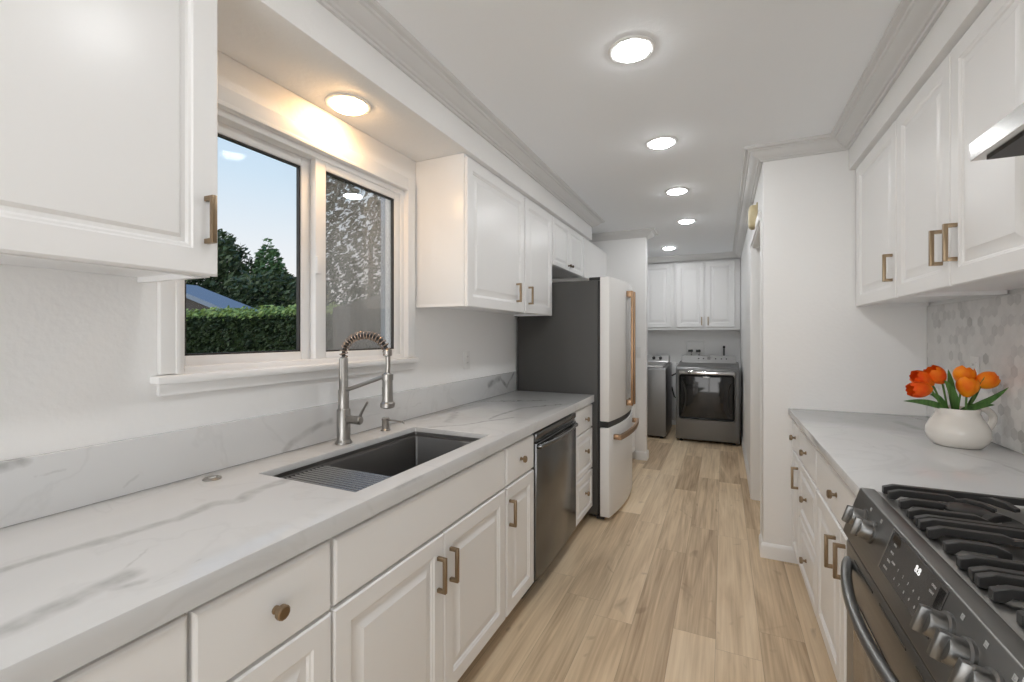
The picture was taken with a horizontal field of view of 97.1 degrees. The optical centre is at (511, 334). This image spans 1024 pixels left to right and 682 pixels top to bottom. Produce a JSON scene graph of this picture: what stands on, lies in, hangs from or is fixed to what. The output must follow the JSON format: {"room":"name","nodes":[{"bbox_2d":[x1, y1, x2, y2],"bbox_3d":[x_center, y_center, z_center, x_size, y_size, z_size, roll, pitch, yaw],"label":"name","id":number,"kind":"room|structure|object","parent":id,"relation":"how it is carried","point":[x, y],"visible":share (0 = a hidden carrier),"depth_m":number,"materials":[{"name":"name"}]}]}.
{"room":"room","nodes":[
{"label":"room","id":0,"kind":"room"},
{"bbox_2d":[0,51,562,460],"bbox_3d":[-0.278,0.113,3.082,0.130,2.475,9.350,0,0,25],"label":"wall","id":1,"kind":"structure","parent":0,"point":[78,350],"depth_m":1.25,"materials":[{"name":"white paint"}]},
{"bbox_2d":[0,0,217,282],"bbox_3d":[-1.062,-0.535,0.829,0.350,0.777,0.863,0,0,25],"label":"upper cabinet","id":2,"kind":"object","parent":1,"relation":"attached to","point":[109,108],"visible":1,"depth_m":0.96,"materials":[{"name":"white paint"}]},
{"bbox_2d":[0,371,515,527],"bbox_3d":[-0.731,0.361,1.937,0.015,0.149,3.593,0,0,25],"label":"backsplash","id":3,"kind":"structure","parent":1,"relation":"attached to","point":[42,485],"depth_m":1.36,"materials":[{"name":"stone"}]},
{"bbox_2d":[150,84,419,395],"bbox_3d":[-0.811,-0.316,1.863,0.155,0.988,1.220,0,0,25],"label":"window","id":4,"kind":"structure","parent":1,"relation":"in","point":[242,121],"depth_m":1.82,"materials":[{"name":"white paint"}]},
{"bbox_2d":[464,351,469,368],"bbox_3d":[-0.288,0.160,2.894,0.008,0.116,0.072,0,0,25],"label":"outlet","id":5,"kind":"object","parent":1,"relation":"attached to","point":[466,353],"visible":1,"depth_m":2.89,"materials":[{"name":"white plastic"}]},
{"bbox_2d":[416,153,551,315],"bbox_3d":[-0.089,-0.534,2.914,0.350,0.779,1.262,0,0,25],"label":"upper cabinet","id":6,"kind":"object","parent":1,"relation":"attached to","point":[482,244],"visible":1,"depth_m":2.42,"materials":[{"name":"white paint"}]},
{"bbox_2d":[550,214,582,278],"bbox_3d":[0.358,-0.729,3.877,0.345,0.390,0.850,0,0,25],"label":"upper cabinet","id":7,"kind":"object","parent":1,"relation":"attached to","point":[567,244],"visible":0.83,"depth_m":3.78,"materials":[{"name":"white paint"}]},
{"bbox_2d":[552,236,606,281],"bbox_3d":[0.722,-0.729,4.691,0.316,0.390,0.919,0,0,25],"label":"upper cabinet","id":8,"kind":"object","parent":1,"relation":"attached to","point":[594,258],"visible":0.41,"depth_m":4.48,"materials":[{"name":"white paint"}]},
{"bbox_2d":[316,0,949,263],"bbox_3d":[0.651,-1.089,2.389,2.138,0.073,8.880,0,0,25],"label":"trim","id":9,"kind":"structure","parent":1,"relation":"attached to","point":[912,20],"depth_m":2.09,"materials":[{"name":"white paint"}]},
{"bbox_2d":[218,0,591,240],"bbox_3d":[-0.708,-1.025,1.616,0.330,0.200,6.330,0,0,25],"label":"soffit","id":10,"kind":"structure","parent":0,"point":[300,46],"depth_m":1.67,"materials":[{"name":"white paint"}]},
{"bbox_2d":[324,93,371,115],"bbox_3d":[-0.656,-0.912,1.814,0.180,0.026,0.180,0,0,25],"label":"recessed light","id":11,"kind":"object","parent":10,"relation":"attached to","point":[347,104],"visible":1,"depth_m":1.78,"materials":[{"name":"white plastic"}]},
{"bbox_2d":[330,97,365,115],"bbox_3d":[-0.656,-0.911,1.814,0.138,0.025,0.138,0,0,25],"label":"diffuser","id":12,"kind":"object","parent":11,"relation":"attached to","point":[349,106],"depth_m":1.79,"materials":[{"name":"white plastic"}]},
{"bbox_2d":[591,237,646,458],"bbox_3d":[1.131,0.113,5.073,0.738,2.475,0.110,0,0,25],"label":"wall partition","id":13,"kind":"structure","parent":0,"point":[626,258],"depth_m":4.90,"materials":[{"name":"white paint"}]},
{"bbox_2d":[636,347,640,357],"bbox_3d":[1.359,0.190,4.901,0.072,0.116,0.008,0,0,25],"label":"light switch","id":14,"kind":"object","parent":13,"relation":"attached to","point":[638,349],"visible":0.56,"depth_m":4.89,"materials":[{"name":"white plastic"}]},
{"bbox_2d":[635,450,648,460],"bbox_3d":[1.137,1.305,5.070,0.752,0.090,0.138,0,0,25],"label":"baseboard","id":15,"kind":"structure","parent":13,"relation":"attached to","point":[639,455],"depth_m":4.88,"materials":[{"name":"white paint"}]},
{"bbox_2d":[376,0,901,256],"bbox_3d":[1.440,-1.188,2.280,3.920,0.125,9.350,0,0,25],"label":"ceiling","id":16,"kind":"structure","parent":0,"point":[721,78],"depth_m":2.00,"materials":[{"name":"white paint"}]},
{"bbox_2d":[608,35,654,63],"bbox_3d":[0.471,-1.114,1.783,0.180,0.021,0.180,0,0,25],"label":"recessed light","id":17,"kind":"object","parent":16,"relation":"in","point":[631,49],"visible":1,"depth_m":1.76,"materials":[{"name":"white plastic"}]},
{"bbox_2d":[614,39,649,61],"bbox_3d":[0.471,-1.114,1.783,0.138,0.020,0.138,0,0,25],"label":"diffuser","id":18,"kind":"object","parent":17,"relation":"attached to","point":[625,50],"depth_m":1.76,"materials":[{"name":"white plastic"}]},
{"bbox_2d":[645,136,677,149],"bbox_3d":[0.873,-1.114,2.644,0.180,0.021,0.180,0,0,25],"label":"recessed light","id":19,"kind":"object","parent":16,"relation":"in","point":[662,142],"visible":1,"depth_m":2.62,"materials":[{"name":"white plastic"}]},
{"bbox_2d":[649,138,673,148],"bbox_3d":[0.873,-1.114,2.644,0.138,0.020,0.138,0,0,25],"label":"diffuser","id":20,"kind":"object","parent":19,"relation":"attached to","point":[654,143],"depth_m":2.62,"materials":[{"name":"white plastic"}]},
{"bbox_2d":[662,247,675,249],"bbox_3d":[2.031,-1.114,5.845,0.180,0.021,0.180,0,0,25],"label":"recessed light","id":21,"kind":"object","parent":16,"relation":"in","point":[664,248],"visible":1,"depth_m":5.80,"materials":[{"name":"white plastic"}]},
{"bbox_2d":[665,187,688,194],"bbox_3d":[1.288,-1.114,3.532,0.180,0.021,0.180,0,0,25],"label":"recessed light","id":22,"kind":"object","parent":16,"relation":"in","point":[679,190],"visible":1,"depth_m":3.50,"materials":[{"name":"white plastic"}]},
{"bbox_2d":[668,189,685,194],"bbox_3d":[1.288,-1.114,3.532,0.138,0.020,0.138,0,0,25],"label":"diffuser","id":23,"kind":"object","parent":22,"relation":"attached to","point":[670,191],"depth_m":3.50,"materials":[{"name":"white plastic"}]},
{"bbox_2d":[677,219,695,223],"bbox_3d":[1.721,-1.114,4.461,0.180,0.021,0.180,0,0,25],"label":"recessed light","id":24,"kind":"object","parent":16,"relation":"in","point":[683,221],"visible":1,"depth_m":4.42,"materials":[{"name":"white plastic"}]},
{"bbox_2d":[679,220,693,223],"bbox_3d":[1.721,-1.114,4.461,0.138,0.020,0.138,0,0,25],"label":"diffuser","id":25,"kind":"object","parent":24,"relation":"attached to","point":[680,221],"depth_m":4.44,"materials":[{"name":"white plastic"}]},
{"bbox_2d":[457,425,836,681],"bbox_3d":[1.440,1.390,2.280,3.920,0.080,9.350,0,0,25],"label":"floor","id":26,"kind":"structure","parent":0,"point":[675,585],"depth_m":2.29,"materials":[{"name":"brown wood"}]},
{"bbox_2d":[53,614,186,681],"bbox_3d":[-0.939,0.905,0.719,0.653,0.890,0.469,0,0,25],"label":"base cabinet","id":27,"kind":"object","parent":26,"relation":"on","point":[160,654],"visible":0.21,"depth_m":0.75,"materials":[{"name":"white paint"}]},
{"bbox_2d":[184,539,330,681],"bbox_3d":[-0.772,0.905,1.081,0.648,0.890,0.323,0,0,25],"label":"base cabinet","id":28,"kind":"object","parent":26,"relation":"on","point":[274,625],"visible":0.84,"depth_m":0.95,"materials":[{"name":"white paint"}]},
{"bbox_2d":[328,449,504,681],"bbox_3d":[-0.496,0.905,1.666,0.653,0.890,0.968,0,0,25],"label":"base cabinet","id":29,"kind":"object","parent":26,"relation":"on","point":[417,585],"visible":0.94,"depth_m":1.44,"materials":[{"name":"white paint"}]},
{"bbox_2d":[0,390,593,681],"bbox_3d":[-0.449,0.461,1.806,0.636,0.050,3.593,0,0,25],"label":"countertop","id":30,"kind":"structure","parent":29,"relation":"on","point":[78,585],"depth_m":0.99,"materials":[{"name":"stone"}]},
{"bbox_2d":[202,475,221,480],"bbox_3d":[-0.908,0.431,1.369,0.050,0.009,0.050,0,0,25],"label":"switch","id":31,"kind":"object","parent":30,"relation":"on","point":[210,477],"visible":1,"depth_m":1.36,"materials":[{"name":"silver metal"}]},
{"bbox_2d":[335,331,394,444],"bbox_3d":[-0.579,0.209,1.774,0.284,0.453,0.066,0,0,25],"label":"faucet","id":32,"kind":"object","parent":30,"relation":"on","point":[344,418],"visible":1,"depth_m":1.79,"materials":[{"name":"silver metal"}]},
{"bbox_2d":[274,431,479,477],"bbox_3d":[-0.448,0.572,1.702,0.424,0.228,0.822,0,0,25],"label":"sink","id":33,"kind":"object","parent":30,"relation":"in","point":[394,456],"visible":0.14,"depth_m":2.00,"materials":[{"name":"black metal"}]},
{"bbox_2d":[282,465,390,491],"bbox_3d":[-0.565,0.468,1.454,0.348,0.011,0.194,0,0,25],"label":"drying rack","id":34,"kind":"object","parent":33,"relation":"on","point":[322,475],"visible":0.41,"depth_m":1.47,"materials":[{"name":"silver metal"}]},
{"bbox_2d":[380,417,404,430],"bbox_3d":[-0.539,0.406,2.048,0.130,0.060,0.046,0,0,25],"label":"soap dispenser","id":35,"kind":"object","parent":30,"relation":"on","point":[385,420],"visible":1,"depth_m":2.05,"materials":[{"name":"silver metal"}]},
{"bbox_2d":[502,434,533,616],"bbox_3d":[-0.222,0.905,2.254,0.653,0.890,0.326,0,0,25],"label":"base cabinet","id":36,"kind":"object","parent":26,"relation":"on","point":[519,456],"visible":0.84,"depth_m":2.10,"materials":[{"name":"white paint"}]},
{"bbox_2d":[521,413,577,598],"bbox_3d":[0.012,0.921,2.708,0.654,0.858,0.682,0,0,25],"label":"dishwasher","id":37,"kind":"object","parent":26,"relation":"on","point":[554,468],"visible":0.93,"depth_m":2.51,"materials":[{"name":"silver metal"}]},
{"bbox_2d":[518,277,638,518],"bbox_3d":[0.611,0.462,3.802,0.830,1.776,0.911,0,0,25],"label":"refrigerator","id":38,"kind":"object","parent":26,"relation":"on","point":[587,345],"visible":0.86,"depth_m":3.39,"materials":[{"name":"grey metal"}]},
{"bbox_2d":[573,404,591,525],"bbox_3d":[0.230,0.905,3.227,0.648,0.890,0.430,0,0,25],"label":"base cabinet","id":39,"kind":"object","parent":26,"relation":"on","point":[583,417],"visible":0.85,"depth_m":3.09,"materials":[{"name":"white paint"}]},
{"bbox_2d":[647,355,671,437],"bbox_3d":[1.831,0.819,6.319,0.692,1.062,0.720,0,0,25],"label":"washing machine","id":40,"kind":"object","parent":26,"relation":"on","point":[659,367],"visible":0.56,"depth_m":5.92,"materials":[{"name":"grey metal"}]},
{"bbox_2d":[676,355,739,445],"bbox_3d":[2.570,0.816,5.931,0.733,1.068,0.797,0,0,25],"label":"dryer","id":41,"kind":"object","parent":26,"relation":"on","point":[707,386],"visible":1,"depth_m":5.61,"materials":[{"name":"grey metal"}]},
{"bbox_2d":[789,420,800,563],"bbox_3d":[1.865,0.913,2.430,0.653,0.874,0.282,0,0,25],"label":"base cabinet","id":42,"kind":"object","parent":26,"relation":"on","point":[794,437],"visible":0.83,"depth_m":2.54,"materials":[{"name":"white paint"}]},
{"bbox_2d":[799,429,818,615],"bbox_3d":[1.705,0.913,2.080,0.648,0.874,0.484,0,0,25],"label":"base cabinet","id":43,"kind":"object","parent":26,"relation":"on","point":[808,487],"visible":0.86,"depth_m":2.18,"materials":[{"name":"white paint"}]},
{"bbox_2d":[816,450,855,681],"bbox_3d":[1.431,0.913,1.500,0.653,0.874,0.794,0,0,25],"label":"base cabinet","id":44,"kind":"object","parent":26,"relation":"on","point":[833,495],"visible":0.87,"depth_m":1.69,"materials":[{"name":"white paint"}]},
{"bbox_2d":[788,408,1023,507],"bbox_3d":[1.607,0.455,1.846,0.646,0.038,1.572,0,0,25],"label":"countertop","id":45,"kind":"structure","parent":44,"relation":"on","point":[866,450],"depth_m":1.62,"materials":[{"name":"stone"}]},
{"bbox_2d":[925,405,997,449],"bbox_3d":[1.769,0.356,1.775,0.221,0.158,0.194,0,0,37],"label":"jug","id":46,"kind":"object","parent":45,"relation":"on","point":[953,428],"visible":0.88,"depth_m":1.73,"materials":[{"name":"white ceramic"}]},
{"bbox_2d":[905,381,946,408],"bbox_3d":[1.635,0.290,1.778,0.211,0.213,0.064,0,0,9],"label":"tulip","id":47,"kind":"object","parent":46,"relation":"in","point":[917,389],"visible":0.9,"depth_m":1.77,"materials":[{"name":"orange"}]},
{"bbox_2d":[909,370,948,408],"bbox_3d":[1.671,0.269,1.799,0.148,0.255,0.066,0,0,25],"label":"tulip","id":48,"kind":"object","parent":46,"relation":"in","point":[916,375],"visible":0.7,"depth_m":1.79,"materials":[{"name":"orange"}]},
{"bbox_2d":[923,365,955,408],"bbox_3d":[1.700,0.257,1.804,0.107,0.278,0.067,0,0,-18],"label":"tulip","id":49,"kind":"object","parent":46,"relation":"in","point":[937,374],"visible":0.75,"depth_m":1.79,"materials":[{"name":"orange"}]},
{"bbox_2d":[944,365,976,409],"bbox_3d":[1.779,0.259,1.789,0.156,0.275,0.069,0,0,-34],"label":"tulip","id":50,"kind":"object","parent":46,"relation":"in","point":[960,371],"visible":0.67,"depth_m":1.78,"materials":[{"name":"green"}]},
{"bbox_2d":[955,377,993,409],"bbox_3d":[1.804,0.279,1.752,0.126,0.234,0.069,0,0,25],"label":"tulip","id":51,"kind":"object","parent":46,"relation":"in","point":[966,387],"visible":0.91,"depth_m":1.75,"materials":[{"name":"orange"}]},
{"bbox_2d":[967,371,1008,409],"bbox_3d":[1.835,0.270,1.766,0.126,0.253,0.108,0,0,25],"label":"tulip","id":52,"kind":"object","parent":46,"relation":"in","point":[988,380],"visible":0.8,"depth_m":1.75,"materials":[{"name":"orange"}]},
{"bbox_2d":[840,484,1023,681],"bbox_3d":[1.056,0.876,0.799,0.733,0.948,0.762,0,0,25],"label":"gas range","id":53,"kind":"object","parent":26,"relation":"on","point":[932,579],"visible":1,"depth_m":0.89,"materials":[{"name":"black metal"}]},
{"bbox_2d":[877,491,1023,640],"bbox_3d":[1.115,0.437,0.772,0.602,0.016,0.762,0,0,25],"label":"cooktop","id":54,"kind":"object","parent":53,"relation":"in","point":[1004,609],"depth_m":0.88,"materials":[{"name":"black metal"}]},
{"bbox_2d":[912,502,1023,526],"bbox_3d":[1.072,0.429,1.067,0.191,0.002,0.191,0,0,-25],"label":"grate","id":55,"kind":"object","parent":53,"relation":"on","point":[1016,521],"depth_m":1.07,"materials":[{"name":"black metal"}]},
{"bbox_2d":[647,258,739,366],"bbox_3d":[3.444,0.113,6.421,3.790,2.475,0.150,0,0,25],"label":"wall","id":56,"kind":"structure","parent":0,"point":[672,343],"depth_m":6.73,"materials":[{"name":"white paint"}]},
{"bbox_2d":[647,262,673,329],"bbox_3d":[2.184,-0.562,6.740,0.455,0.975,0.331,0,0,25],"label":"upper cabinet","id":57,"kind":"object","parent":56,"relation":"attached to","point":[660,276],"visible":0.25,"depth_m":6.60,"materials":[{"name":"white paint"}]},
{"bbox_2d":[672,362,677,420],"bbox_3d":[2.429,0.840,6.729,0.089,0.870,0.140,0,0,25],"label":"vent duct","id":58,"kind":"object","parent":56,"relation":"attached to","point":[674,364],"visible":0.52,"depth_m":6.68,"materials":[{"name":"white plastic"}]},
{"bbox_2d":[686,340,704,354],"bbox_3d":[2.694,0.192,6.649,0.257,0.227,0.070,0,0,25],"label":"box","id":59,"kind":"object","parent":56,"relation":"attached to","point":[694,347],"visible":0.88,"depth_m":6.67,"materials":[{"name":"white plastic"}]},
{"bbox_2d":[674,258,739,329],"bbox_3d":[2.780,-0.562,6.462,0.858,0.975,0.331,0,0,25],"label":"upper cabinet","id":60,"kind":"object","parent":56,"relation":"attached to","point":[707,292],"visible":1,"depth_m":6.34,"materials":[{"name":"white paint"}]},
{"bbox_2d":[740,173,760,472],"bbox_3d":[2.468,0.113,4.625,0.120,2.475,3.930,0,0,25],"label":"wall","id":61,"kind":"structure","parent":0,"point":[745,257],"depth_m":4.88,"materials":[{"name":"white paint"}]},
{"bbox_2d":[740,426,749,491],"bbox_3d":[2.619,1.305,5.107,0.014,0.090,2.930,0,0,25],"label":"baseboard","id":62,"kind":"structure","parent":61,"relation":"attached to","point":[741,436],"depth_m":4.62,"materials":[{"name":"white paint"}]},
{"bbox_2d":[748,202,757,229],"bbox_3d":[1.723,-0.840,3.235,0.054,0.176,0.164,0,0,25],"label":"door chime","id":63,"kind":"object","parent":61,"relation":"attached to","point":[753,209],"visible":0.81,"depth_m":3.17,"materials":[{"name":"beige"}]},
{"bbox_2d":[750,211,760,532],"bbox_3d":[1.842,0.279,3.296,0.141,2.142,0.992,0,0,25],"label":"door","id":64,"kind":"structure","parent":61,"relation":"in","point":[755,241],"depth_m":3.69,"materials":[{"name":"white paint"}]},
{"bbox_2d":[761,150,928,546],"bbox_3d":[2.497,0.113,2.371,2.080,2.475,0.130,0,0,25],"label":"wall","id":65,"kind":"structure","parent":0,"point":[820,350],"depth_m":2.64,"materials":[{"name":"white paint"}]},
{"bbox_2d":[759,533,797,563],"bbox_3d":[1.632,1.305,2.768,0.204,0.090,0.144,0,0,25],"label":"baseboard","id":66,"kind":"structure","parent":65,"relation":"attached to","point":[767,550],"depth_m":2.71,"materials":[{"name":"white paint"}]},
{"bbox_2d":[849,0,990,169],"bbox_3d":[0.988,-1.030,0.168,0.352,0.190,5.140,0,0,25],"label":"soffit","id":67,"kind":"structure","parent":0,"point":[958,16],"depth_m":1.65,"materials":[{"name":"white paint"}]},
{"bbox_2d":[929,288,1023,305],"bbox_3d":[1.202,0.113,0.068,0.120,2.475,5.140,0,0,25],"label":"wall","id":68,"kind":"structure","parent":0,"point":[1020,290],"depth_m":2.01,"materials":[{"name":"white paint"}]},
{"bbox_2d":[856,119,1003,306],"bbox_3d":[1.907,-0.545,2.170,0.368,0.778,0.725,0,0,25],"label":"upper cabinet","id":69,"kind":"object","parent":68,"relation":"attached to","point":[876,175],"visible":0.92,"depth_m":2.15,"materials":[{"name":"white paint"}]},
{"bbox_2d":[897,0,1023,297],"bbox_3d":[1.549,-0.545,1.404,0.368,0.778,0.955,0,0,25],"label":"upper cabinet","id":70,"kind":"object","parent":68,"relation":"attached to","point":[960,220],"visible":1,"depth_m":1.39,"materials":[{"name":"white paint"}]},
{"bbox_2d":[927,292,1023,453],"bbox_3d":[1.745,0.140,1.386,0.008,0.590,2.288,0,0,25],"label":"backsplash","id":71,"kind":"structure","parent":68,"relation":"attached to","point":[991,329],"depth_m":1.84,"materials":[{"name":"white tile"}]},
{"bbox_2d":[970,356,979,374],"bbox_3d":[2.002,0.150,1.957,0.008,0.116,0.072,0,0,25],"label":"outlet","id":72,"kind":"object","parent":71,"relation":"attached to","point":[974,360],"visible":0.58,"depth_m":1.94,"materials":[{"name":"white plastic"}]},
{"bbox_2d":[969,103,1023,160],"bbox_3d":[1.146,-0.479,0.646,0.466,0.142,0.740,0,0,25],"label":"range hood","id":73,"kind":"object","parent":68,"relation":"attached to","point":[1005,139],"visible":1,"depth_m":0.98,"materials":[{"name":"silver metal"}]},
{"label":"outside","id":74,"kind":"structure","parent":0,"visible":0},
{"bbox_3d":[-21.578,1.775,26.627,58.370,0.150,90.000,0,0,25],"label":"ground","id":75,"kind":"structure","parent":74,"visible":0},
{"bbox_2d":[186,284,256,312],"bbox_3d":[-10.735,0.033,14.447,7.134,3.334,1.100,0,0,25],"label":"house","id":76,"kind":"structure","parent":75,"relation":"on","point":[197,297],"depth_m":13.57,"materials":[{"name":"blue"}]},
{"bbox_2d":[186,228,259,297],"bbox_3d":[-13.608,-1.651,19.951,4.579,6.753,4.324,0,0,-33],"label":"leafy tree","id":77,"kind":"object","parent":75,"relation":"on","point":[230,265],"visible":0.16,"depth_m":19.22,"materials":[{"name":"green plant"}]},
{"bbox_2d":[223,270,295,310],"bbox_3d":[-9.175,-0.397,17.256,4.270,4.256,3.387,0,0,-27],"label":"leafy tree","id":78,"kind":"object","parent":75,"relation":"on","point":[243,285],"visible":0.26,"depth_m":16.21,"materials":[{"name":"green plant"}]},
{"bbox_2d":[186,301,342,353],"bbox_3d":[-6.238,0.539,10.034,7.268,2.323,1.092,0,0,25],"label":"hedge","id":79,"kind":"object","parent":75,"relation":"on","point":[220,330],"visible":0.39,"depth_m":9.16,"materials":[{"name":"green plant"}]},
{"bbox_2d":[252,238,288,303],"bbox_3d":[-14.046,-1.889,25.359,5.194,7.226,5.224,0,0,3],"label":"conifer","id":80,"kind":"object","parent":75,"relation":"on","point":[263,260],"visible":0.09,"depth_m":25.14,"materials":[{"name":"green plant"}]},
{"bbox_2d":[290,284,331,303],"bbox_3d":[-8.979,-0.548,20.184,2.441,4.544,2.200,0,0,1],"label":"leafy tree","id":81,"kind":"object","parent":75,"relation":"on","point":[329,291],"visible":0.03,"depth_m":20.03,"materials":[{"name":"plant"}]},
{"bbox_2d":[326,175,380,308],"bbox_3d":[-3.753,-2.229,11.809,3.281,8.017,3.415,0,0,-19],"label":"leafy tree","id":82,"kind":"object","parent":75,"relation":"on","point":[339,258],"visible":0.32,"depth_m":11.26,"materials":[{"name":"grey plant"}]},
{"bbox_2d":[333,294,380,349],"bbox_3d":[-1.869,0.635,5.643,0.084,2.130,3.614,0,0,-31],"label":"fence","id":83,"kind":"object","parent":75,"relation":"on","point":[364,314],"visible":0.28,"depth_m":5.64,"materials":[{"name":"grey wood"}]},
{"bbox_2d":[381,197,384,345],"bbox_3d":[-0.951,0.050,3.424,0.060,3.300,0.060,0,0,25],"label":"porch post","id":84,"kind":"object","parent":75,"relation":"on","point":[382,198],"visible":0.02,"depth_m":3.40,"materials":[{"name":"grey"}]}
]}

